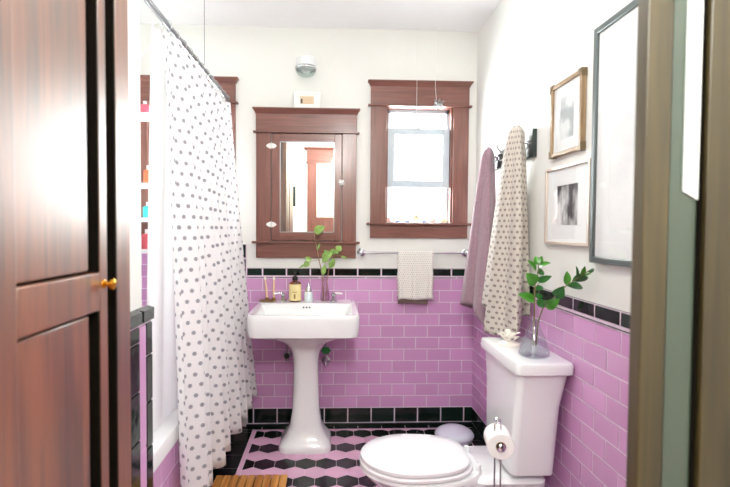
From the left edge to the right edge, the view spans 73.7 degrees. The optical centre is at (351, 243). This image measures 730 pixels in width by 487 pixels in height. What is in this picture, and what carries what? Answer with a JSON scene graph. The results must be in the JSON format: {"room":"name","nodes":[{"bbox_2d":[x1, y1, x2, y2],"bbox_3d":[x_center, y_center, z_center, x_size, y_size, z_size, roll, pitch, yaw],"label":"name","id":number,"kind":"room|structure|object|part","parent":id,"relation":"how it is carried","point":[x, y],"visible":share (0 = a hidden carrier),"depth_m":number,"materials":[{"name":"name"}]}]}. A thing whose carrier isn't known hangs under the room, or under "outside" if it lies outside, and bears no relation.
{"room":"bathroom","nodes":[
{"label":"bathroom","id":0,"kind":"room"},
{"bbox_2d":[128,0,153,486],"bbox_3d":[-1.104,-0.043,1.377,0.906,2.785,0.473,0,2,-2],"label":"wall","id":1,"kind":"structure","parent":0,"point":[141,316],"depth_m":1.54,"materials":[{"name":"white paint"}]},
{"bbox_2d":[140,24,477,425],"bbox_3d":[-0.362,-0.098,3.243,2.542,2.785,0.166,0,2,-2],"label":"wall","id":2,"kind":"structure","parent":0,"point":[404,354],"depth_m":3.18,"materials":[{"name":"white paint"}]},
{"bbox_2d":[140,46,150,253],"bbox_3d":[-1.261,-0.579,3.008,0.200,1.300,0.213,0,2,-2],"label":"shower caddy","id":3,"kind":"object","parent":2,"relation":"attached to","point":[144,116],"visible":0.21,"depth_m":2.92,"materials":[{"name":"white paint"}]},
{"bbox_2d":[141,229,147,248],"bbox_3d":[-1.257,-0.018,2.982,0.060,0.140,0.060,0,2,-2],"label":"bottle","id":4,"kind":"object","parent":3,"relation":"on","point":[144,238],"visible":0.6,"depth_m":2.96,"materials":[{"name":"red plastic"}]},
{"bbox_2d":[141,183,147,188],"bbox_3d":[-1.261,-0.352,2.975,0.200,0.026,0.133,0,2,-2],"label":"shelf","id":5,"kind":"object","parent":3,"relation":"attached to","point":[143,185],"depth_m":2.91,"materials":[{"name":"white paint"}]},
{"bbox_2d":[140,101,149,111],"bbox_3d":[-1.257,-0.813,2.957,0.060,0.100,0.060,0,2,-2],"label":"bottle","id":6,"kind":"object","parent":3,"relation":"on","point":[144,107],"visible":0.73,"depth_m":2.93,"materials":[{"name":"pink plastic"}]},
{"bbox_2d":[140,112,149,120],"bbox_3d":[-1.258,-0.770,2.962,0.200,0.026,0.133,0,2,-2],"label":"shelf","id":7,"kind":"object","parent":3,"relation":"attached to","point":[144,116],"depth_m":2.90,"materials":[{"name":"white paint"}]},
{"bbox_2d":[143,202,147,217],"bbox_3d":[-1.246,-0.196,2.977,0.060,0.115,0.060,0,2,-2],"label":"bottle","id":8,"kind":"object","parent":3,"relation":"on","point":[145,208],"visible":0.3,"depth_m":2.95,"materials":[{"name":"teal plastic"}]},
{"bbox_2d":[143,165,148,182],"bbox_3d":[-1.242,-0.410,2.970,0.055,0.130,0.055,0,2,-2],"label":"bottle","id":9,"kind":"object","parent":3,"relation":"on","point":[145,172],"visible":0.53,"depth_m":2.95,"materials":[{"name":"orange plastic"}]},
{"bbox_2d":[144,0,230,101],"bbox_3d":[-0.750,-1.108,2.332,0.064,0.510,1.568,0,2,-2],"label":"curtain rod","id":10,"kind":"object","parent":2,"relation":"attached to","point":[152,6],"visible":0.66,"depth_m":2.14,"materials":[{"name":"silver metal"}]},
{"bbox_2d":[161,19,171,32],"bbox_3d":[-0.735,-0.865,1.935,0.042,0.055,0.014,0,2,-2],"label":"curtain ring","id":11,"kind":"object","parent":10,"relation":"hanging from","point":[167,31],"visible":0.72,"depth_m":1.93,"materials":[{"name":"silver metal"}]},
{"bbox_3d":[-0.764,-0.887,2.628,0.042,0.055,0.014,0,2,-2],"label":"curtain ring","id":12,"kind":"object","parent":10,"relation":"hanging from","visible":0},
{"bbox_2d":[147,21,177,432],"bbox_3d":[-0.807,-0.011,2.440,0.075,1.693,1.161,0,2,-2],"label":"curtain liner","id":13,"kind":"object","parent":12,"relation":"hanging from","point":[160,271],"visible":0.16,"depth_m":1.99,"materials":[{"name":"fabric"}]},
{"bbox_3d":[-0.768,-0.890,2.727,0.042,0.055,0.014,0,2,-2],"label":"curtain ring","id":14,"kind":"object","parent":10,"relation":"hanging from","visible":0},
{"bbox_2d":[161,28,256,486],"bbox_3d":[-0.698,0.114,2.502,0.210,1.945,1.142,0,2,0],"label":"shower curtain","id":15,"kind":"object","parent":14,"relation":"hanging from","point":[216,378],"visible":1,"depth_m":2.26,"materials":[{"name":"fabric"}]},
{"bbox_2d":[140,75,238,234],"bbox_3d":[-1.074,-0.551,3.163,0.696,1.012,0.180,0,2,-2],"label":"window","id":16,"kind":"structure","parent":2,"relation":"in","point":[228,84],"depth_m":3.09,"materials":[{"name":"brown wood"}]},
{"bbox_2d":[283,344,291,360],"bbox_3d":[-0.409,0.628,3.135,0.063,0.263,0.096,0,2,-12],"label":"shutoff valve","id":17,"kind":"object","parent":2,"relation":"attached to","point":[287,355],"visible":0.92,"depth_m":3.12,"materials":[{"name":"silver metal"}]},
{"bbox_2d":[141,245,464,278],"bbox_3d":[-0.360,0.116,3.166,2.342,0.219,0.014,0,2,-2],"label":"trim","id":18,"kind":"structure","parent":2,"relation":"attached to","point":[438,273],"depth_m":3.18,"materials":[{"name":"black tile"}]},
{"bbox_2d":[252,107,359,257],"bbox_3d":[-0.294,-0.386,3.136,0.692,0.959,0.053,0,2,-2],"label":"medicine cabinet","id":19,"kind":"object","parent":2,"relation":"attached to","point":[301,168],"visible":0.99,"depth_m":3.14,"materials":[{"name":"brown wood"}]},
{"bbox_2d":[293,92,319,107],"bbox_3d":[-0.288,-0.916,3.114,0.172,0.101,0.018,0,2,-2],"label":"picture frame","id":20,"kind":"object","parent":19,"relation":"on","point":[300,99],"visible":1,"depth_m":3.11,"materials":[{"name":"white"}]},
{"bbox_2d":[296,94,317,105],"bbox_3d":[-0.288,-0.916,3.113,0.144,0.073,0.009,0,2,-2],"label":"print","id":21,"kind":"object","parent":20,"relation":"attached to","point":[301,99],"depth_m":3.11,"materials":[{"name":"white paper"}]},
{"bbox_3d":[-0.292,-0.361,3.146,0.447,0.685,0.023,0,2,-2],"label":"door","id":22,"kind":"part","parent":19,"relation":"part of","materials":[{"name":"brown wood"}]},
{"bbox_2d":[281,142,333,231],"bbox_3d":[-0.289,-0.363,3.146,0.353,0.585,0.009,0,2,-2],"label":"mirror","id":23,"kind":"object","parent":19,"relation":"attached to","point":[307,168],"depth_m":3.14,"materials":[{"name":"clear glass"}]},
{"bbox_2d":[295,55,316,77],"bbox_3d":[-0.290,-1.109,3.062,0.136,0.122,0.137,0,2,-2],"label":"wall lamp","id":24,"kind":"object","parent":2,"relation":"attached to","point":[305,64],"visible":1,"depth_m":3.02,"materials":[{"name":"white paint"}]},
{"bbox_2d":[321,344,330,365],"bbox_3d":[-0.167,0.647,3.140,0.066,0.296,0.095,0,2,-2],"label":"shutoff valve","id":25,"kind":"object","parent":2,"relation":"attached to","point":[326,359],"visible":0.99,"depth_m":3.12,"materials":[{"name":"silver metal"}]},
{"bbox_3d":[-0.166,0.681,3.102,0.065,0.046,0.015,0,2,-2],"label":"handle","id":26,"kind":"part","parent":25,"relation":"part of","materials":[{"name":"green plastic"}]},
{"bbox_2d":[246,406,471,426],"bbox_3d":[0.057,1.141,3.211,1.494,0.117,0.024,0,2,-2],"label":"baseboard","id":27,"kind":"structure","parent":2,"relation":"attached to","point":[343,416],"depth_m":3.21,"materials":[{"name":"black tile"}]},
{"bbox_2d":[357,248,467,256],"bbox_3d":[0.404,0.060,3.164,0.740,0.052,0.078,0,2,-2],"label":"towel bar","id":28,"kind":"object","parent":2,"relation":"attached to","point":[360,252],"visible":0.78,"depth_m":3.14,"materials":[{"name":"silver metal"}]},
{"bbox_2d":[397,251,432,303],"bbox_3d":[0.408,0.222,3.145,0.229,0.348,0.058,0,2,-2],"label":"hand towel","id":29,"kind":"object","parent":28,"relation":"hanging from","point":[415,268],"visible":1,"depth_m":3.13,"materials":[{"name":"beige fabric"}]},
{"bbox_2d":[366,79,473,237],"bbox_3d":[0.438,-0.543,3.225,0.687,1.012,0.180,0,2,-2],"label":"window","id":30,"kind":"structure","parent":2,"relation":"in","point":[388,97],"depth_m":3.17,"materials":[{"name":"brown wood"}]},
{"bbox_2d":[411,214,420,221],"bbox_3d":[0.419,-0.170,3.192,0.064,0.061,0.012,0,2,-2],"label":"starfish","id":31,"kind":"object","parent":30,"relation":"on","point":[415,218],"visible":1,"depth_m":3.19,"materials":[{"name":"beige"}]},
{"bbox_3d":[0.435,-0.450,3.280,0.374,0.025,0.012,0,2,-2],"label":"meeting rail","id":32,"kind":"part","parent":30,"relation":"part of","materials":[{"name":"blue paint"}]},
{"bbox_3d":[0.436,-0.512,3.266,0.414,0.750,0.040,0,2,-2],"label":"frame","id":33,"kind":"part","parent":30,"relation":"part of","materials":[{"name":"white paint"}]},
{"bbox_3d":[0.438,-0.563,3.224,0.410,0.387,0.030,0,2,-2],"label":"sash","id":34,"kind":"part","parent":30,"relation":"part of","materials":[{"name":"blue paint"}]},
{"bbox_2d":[429,218,436,222],"bbox_3d":[0.532,-0.153,3.201,0.050,0.032,0.049,0,2,-2],"label":"seashell","id":35,"kind":"object","parent":30,"relation":"on","point":[432,220],"visible":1,"depth_m":3.18,"materials":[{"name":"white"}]},
{"bbox_2d":[439,217,446,222],"bbox_3d":[0.599,-0.155,3.204,0.058,0.036,0.056,0,2,-2],"label":"seashell","id":36,"kind":"object","parent":30,"relation":"on","point":[441,220],"visible":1,"depth_m":3.19,"materials":[{"name":"beige"}]},
{"bbox_2d":[140,0,500,31],"bbox_3d":[-0.254,-1.370,1.017,2.562,0.100,4.540,0,2,-2],"label":"ceiling","id":37,"kind":"structure","parent":0,"point":[447,15],"depth_m":2.92,"materials":[{"name":"paint"}]},
{"bbox_2d":[416,27,417,125],"bbox_3d":[0.416,-1.068,3.112,0.011,0.624,0.011,1,2,20],"label":"string","id":38,"kind":"object","parent":37,"relation":"hanging from","point":[417,27],"visible":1,"depth_m":3.10,"materials":[{"name":"white fabric"}]},
{"bbox_2d":[435,26,439,102],"bbox_3d":[0.554,-1.114,3.101,0.080,0.530,0.024,0,2,-2],"label":"hanging ornament","id":39,"kind":"object","parent":37,"relation":"hanging from","point":[436,26],"visible":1,"depth_m":3.10,"materials":[{"name":"white"}]},
{"bbox_2d":[210,425,483,486],"bbox_3d":[-0.280,1.313,1.072,2.542,0.103,4.480,0,2,-2],"label":"floor","id":40,"kind":"structure","parent":0,"point":[254,450],"depth_m":2.75,"materials":[{"name":"tile"}]},
{"bbox_2d":[0,0,130,486],"bbox_3d":[-0.708,0.048,0.714,0.444,2.450,0.880,0,2,-2],"label":"door","id":41,"kind":"structure","parent":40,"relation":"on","point":[65,361],"depth_m":0.88,"materials":[{"name":"brown wood"}]},
{"bbox_3d":[-0.527,0.034,0.858,0.010,2.060,0.230,0,2,-2],"label":"panel","id":42,"kind":"part","parent":41,"relation":"part of","materials":[{"name":"brown wood"}]},
{"bbox_3d":[-0.511,0.086,1.027,0.024,0.023,0.023,0,2,-2],"label":"knob","id":43,"kind":"part","parent":41,"relation":"part of","materials":[{"name":"gold metal"}]},
{"bbox_2d":[152,405,230,486],"bbox_3d":[-1.107,0.980,2.386,0.758,0.475,1.534,0,2,-2],"label":"bathtub","id":44,"kind":"object","parent":40,"relation":"on","point":[166,459],"visible":0.05,"depth_m":1.94,"materials":[{"name":"white ceramic"}]},
{"bbox_2d":[152,405,178,472],"bbox_3d":[-1.113,0.925,2.382,0.745,0.365,1.530,0,2,-2],"label":"basin","id":45,"kind":"object","parent":44,"relation":"in","point":[165,443],"depth_m":1.95,"materials":[{"name":"white ceramic"}]},
{"bbox_2d":[211,474,287,486],"bbox_3d":[-0.500,1.208,2.224,0.362,0.031,0.545,0,2,-2],"label":"bath mat","id":46,"kind":"object","parent":40,"relation":"on","point":[220,480],"visible":1,"depth_m":2.44,"materials":[{"name":"brown wood"}]},
{"bbox_2d":[246,292,359,454],"bbox_3d":[-0.276,0.759,2.893,0.612,0.895,0.583,0,2,-2],"label":"pedestal sink","id":47,"kind":"object","parent":40,"relation":"on","point":[305,327],"visible":0.99,"depth_m":2.83,"materials":[{"name":"white ceramic"}]},
{"bbox_2d":[259,297,275,301],"bbox_3d":[-0.535,0.352,3.083,0.108,0.022,0.108,0,2,-2],"label":"toothbrush holder","id":48,"kind":"object","parent":47,"relation":"on","point":[268,299],"visible":1,"depth_m":3.06,"materials":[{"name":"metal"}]},
{"bbox_2d":[264,276,267,297],"bbox_3d":[-0.542,0.281,3.081,0.028,0.144,0.015,0,2,-2],"label":"toothbrush","id":49,"kind":"object","parent":48,"relation":"on","point":[265,281],"visible":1,"depth_m":3.08,"materials":[{"name":"brown wood"}]},
{"bbox_2d":[273,277,274,297],"bbox_3d":[-0.495,0.281,3.083,0.015,0.143,0.015,0,2,-2],"label":"toothbrush","id":50,"kind":"object","parent":48,"relation":"on","point":[273,277],"visible":0.96,"depth_m":3.08,"materials":[{"name":"brown wood"}]},
{"bbox_2d":[274,292,286,301],"bbox_3d":[-0.449,0.336,3.029,0.078,0.060,0.100,0,2,-2],"label":"faucet","id":51,"kind":"object","parent":47,"relation":"on","point":[282,299],"depth_m":3.05,"materials":[{"name":"silver metal"}]},
{"bbox_2d":[289,272,300,301],"bbox_3d":[-0.359,0.271,3.073,0.078,0.186,0.078,2,2,37],"label":"soap bottle","id":52,"kind":"object","parent":47,"relation":"on","point":[295,285],"visible":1,"depth_m":3.04,"materials":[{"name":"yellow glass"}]},
{"bbox_2d":[246,299,359,338],"bbox_3d":[-0.274,0.444,2.883,0.612,0.146,0.583,0,2,-2],"label":"basin","id":53,"kind":"object","parent":47,"relation":"in","point":[337,318],"depth_m":2.60,"materials":[{"name":"white ceramic"}]},
{"bbox_2d":[304,282,312,301],"bbox_3d":[-0.275,0.305,3.078,0.056,0.120,0.056,0,2,-2],"label":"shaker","id":54,"kind":"object","parent":47,"relation":"on","point":[308,295],"visible":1,"depth_m":3.06,"materials":[{"name":"clear glass"}]},
{"bbox_2d":[304,292,312,301],"bbox_3d":[-0.275,0.334,3.079,0.056,0.062,0.056,0,2,-2],"label":"soap dispenser","id":55,"kind":"object","parent":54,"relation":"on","point":[308,296],"depth_m":3.06,"materials":[{"name":"white glass"}]},
{"bbox_2d":[330,292,341,301],"bbox_3d":[-0.098,0.338,3.043,0.078,0.060,0.100,0,2,-2],"label":"faucet","id":56,"kind":"object","parent":47,"relation":"on","point":[333,294],"depth_m":3.06,"materials":[{"name":"silver metal"}]},
{"bbox_3d":[-0.171,0.280,3.086,0.064,0.166,0.064,0,2,-2],"label":"bud vase","id":57,"kind":"object","parent":47,"relation":"on","visible":0},
{"bbox_2d":[299,225,347,300],"bbox_3d":[-0.180,0.125,3.074,0.310,0.480,0.028,0,2,-2],"label":"plant cutting","id":58,"kind":"object","parent":57,"relation":"in","point":[326,255],"visible":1,"depth_m":3.07,"materials":[{"name":"green plant"}]},
{"bbox_3d":[-0.165,0.146,3.082,0.241,0.438,0.008,0,2,-2],"label":"stem","id":59,"kind":"part","parent":58,"relation":"part of","materials":[{"name":"green plant"}]},
{"bbox_2d":[435,423,473,446],"bbox_3d":[0.628,1.164,2.987,0.238,0.087,0.238,0,2,-2],"label":"bin","id":60,"kind":"object","parent":40,"relation":"on","point":[461,434],"visible":0.85,"depth_m":2.93,"materials":[{"name":"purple plastic"}]},
{"bbox_2d":[360,337,573,486],"bbox_3d":[0.438,0.845,2.097,0.815,0.785,0.478,0,2,-2],"label":"toilet","id":61,"kind":"object","parent":40,"relation":"on","point":[526,393],"visible":0.94,"depth_m":1.93,"materials":[{"name":"white ceramic"}]},
{"bbox_3d":[0.262,0.889,2.062,0.453,0.030,0.372,0,2,-2],"label":"lid","id":62,"kind":"part","parent":61,"relation":"part of","materials":[{"name":"white plastic"}]},
{"bbox_3d":[0.266,0.915,2.063,0.469,0.020,0.380,0,2,-2],"label":"seat","id":63,"kind":"part","parent":61,"relation":"part of","materials":[{"name":"white plastic"}]},
{"bbox_3d":[0.370,1.082,2.072,0.678,0.311,0.384,0,2,-2],"label":"bowl","id":64,"kind":"part","parent":61,"relation":"part of","materials":[{"name":"white ceramic"}]},
{"bbox_2d":[497,329,519,346],"bbox_3d":[0.700,0.420,2.165,0.098,0.062,0.099,0,2,-2],"label":"flower ornament","id":65,"kind":"object","parent":61,"relation":"on","point":[508,335],"visible":1,"depth_m":2.15,"materials":[{"name":"white ceramic"}]},
{"bbox_3d":[0.729,0.712,2.105,0.211,0.418,0.436,0,2,-2],"label":"tank","id":66,"kind":"part","parent":61,"relation":"part of","materials":[{"name":"white ceramic"}]},
{"bbox_3d":[0.735,0.478,2.097,0.227,0.048,0.478,0,2,-2],"label":"tank lid","id":67,"kind":"part","parent":61,"relation":"part of","materials":[{"name":"white ceramic"}]},
{"bbox_3d":[0.739,0.381,1.975,0.123,0.151,0.123,0,2,-2],"label":"vase","id":68,"kind":"object","parent":61,"relation":"on","visible":0},
{"bbox_2d":[518,256,593,344],"bbox_3d":[0.770,0.236,1.818,0.128,0.362,0.325,0,2,-15],"label":"leafy branches","id":69,"kind":"object","parent":68,"relation":"on","point":[532,279],"visible":1,"depth_m":1.95,"materials":[{"name":"green plant"}]},
{"bbox_3d":[0.802,0.248,1.844,0.047,0.338,0.288,0,2,-19],"label":"stem","id":70,"kind":"part","parent":69,"relation":"part of","materials":[{"name":"green plant"}]},
{"bbox_2d":[493,417,505,486],"bbox_3d":[0.519,0.935,1.793,0.170,0.618,0.170,0,2,-2],"label":"stand","id":71,"kind":"object","parent":40,"relation":"on","point":[501,447],"visible":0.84,"depth_m":1.76,"materials":[{"name":"silver metal"}]},
{"bbox_3d":[0.514,0.976,1.764,0.006,0.512,0.006,0,2,-2],"label":"post","id":72,"kind":"part","parent":71,"relation":"part of","materials":[{"name":"silver metal"}]},
{"bbox_2d":[484,423,514,459],"bbox_3d":[0.535,0.720,1.777,0.094,0.094,0.102,1,2,7],"label":"toilet paper roll","id":73,"kind":"object","parent":71,"relation":"on","point":[492,438],"visible":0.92,"depth_m":1.73,"materials":[{"name":"white paper"}]},
{"bbox_3d":[0.536,0.976,1.765,0.006,0.512,0.006,0,2,-2],"label":"post","id":74,"kind":"part","parent":71,"relation":"part of","materials":[{"name":"silver metal"}]},
{"bbox_3d":[0.535,0.720,1.776,0.030,0.030,0.130,1,2,7],"label":"arm","id":75,"kind":"part","parent":71,"relation":"part of","materials":[{"name":"silver metal"}]},
{"bbox_2d":[469,446,544,486],"bbox_3d":[0.626,1.078,2.098,0.315,0.280,0.330,0,2,-2],"label":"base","id":76,"kind":"object","parent":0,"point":[483,477],"depth_m":1.97,"materials":[{"name":"white ceramic"}]},
{"bbox_2d":[472,0,632,486],"bbox_3d":[0.952,-0.023,1.160,0.126,2.785,4.440,0,2,-2],"label":"wall","id":77,"kind":"structure","parent":0,"point":[526,48],"depth_m":1.99,"materials":[{"name":"white paint"}]},
{"bbox_2d":[469,407,485,445],"bbox_3d":[0.839,1.182,2.085,0.024,0.117,2.340,0,2,-2],"label":"baseboard","id":78,"kind":"structure","parent":77,"relation":"attached to","point":[477,424],"depth_m":3.08,"materials":[{"name":"black tile"}]},
{"bbox_2d":[485,125,536,170],"bbox_3d":[0.794,-0.489,2.580,0.088,0.156,0.680,0,2,-2],"label":"coat rack","id":79,"kind":"object","parent":77,"relation":"attached to","point":[531,135],"visible":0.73,"depth_m":2.30,"materials":[{"name":"black"}]},
{"bbox_2d":[460,147,495,325],"bbox_3d":[0.739,-0.017,2.833,0.165,1.052,0.314,0,2,-10],"label":"towel","id":80,"kind":"object","parent":79,"relation":"hanging from","point":[485,197],"visible":0.78,"depth_m":2.73,"materials":[{"name":"pink fabric"}]},
{"bbox_2d":[482,124,529,335],"bbox_3d":[0.749,-0.061,2.408,0.186,1.008,0.467,0,2,-2],"label":"towel","id":81,"kind":"object","parent":79,"relation":"hanging from","point":[507,267],"visible":0.96,"depth_m":2.29,"materials":[{"name":"beige fabric"}]},
{"bbox_2d":[544,158,590,246],"bbox_3d":[0.852,-0.153,1.931,0.020,0.320,0.367,0,2,-2],"label":"picture frame","id":82,"kind":"object","parent":77,"relation":"attached to","point":[567,186],"visible":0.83,"depth_m":1.92,"materials":[{"name":"beige"}]},
{"bbox_2d":[557,183,577,224],"bbox_3d":[0.852,-0.153,1.931,0.001,0.160,0.167,0,2,-2],"label":"print","id":83,"kind":"object","parent":82,"relation":"attached to","point":[567,193],"depth_m":1.92},
{"bbox_2d":[549,67,586,159],"bbox_3d":[0.853,-0.505,1.935,0.022,0.304,0.263,0,2,-2],"label":"picture frame","id":84,"kind":"object","parent":77,"relation":"attached to","point":[568,97],"visible":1,"depth_m":1.92,"materials":[{"name":"brown wood"}]},
{"bbox_2d":[560,91,573,139],"bbox_3d":[0.853,-0.505,1.935,0.001,0.168,0.107,0,2,-2],"label":"print","id":85,"kind":"object","parent":84,"relation":"attached to","point":[566,98],"depth_m":1.93},
{"bbox_2d":[530,286,629,334],"bbox_3d":[0.851,0.236,2.055,0.011,0.066,2.340,0,2,-2],"label":"trim","id":86,"kind":"structure","parent":77,"relation":"attached to","point":[616,319],"depth_m":1.74,"materials":[{"name":"black tile"}]},
{"bbox_2d":[589,0,637,267],"bbox_3d":[0.874,-0.331,1.377,0.024,0.819,0.700,0,2,-2],"label":"picture frame","id":87,"kind":"object","parent":77,"relation":"attached to","point":[615,39],"visible":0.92,"depth_m":1.60,"materials":[{"name":"grey metal"}]},
{"bbox_2d":[608,39,636,228],"bbox_3d":[0.871,-0.331,1.377,0.001,0.579,0.500,0,2,-2],"label":"print","id":88,"kind":"object","parent":87,"relation":"attached to","point":[622,58],"depth_m":1.56},
{"bbox_3d":[0.212,-1.166,0.723,1.411,0.283,0.100,0,2,-2],"label":"wall","id":89,"kind":"structure","parent":0,"visible":0},
{"bbox_2d":[626,0,729,486],"bbox_3d":[0.688,0.129,0.818,0.436,2.300,0.030,0,2,-2],"label":"door frame","id":90,"kind":"structure","parent":89,"relation":"in","point":[678,425],"depth_m":0.80,"materials":[{"name":"green wood"}]},
{"bbox_3d":[0.737,0.129,0.820,0.338,2.300,0.030,0,2,-2],"label":"casing","id":91,"kind":"part","parent":90,"relation":"part of","materials":[{"name":"brown wood"}]}
]}

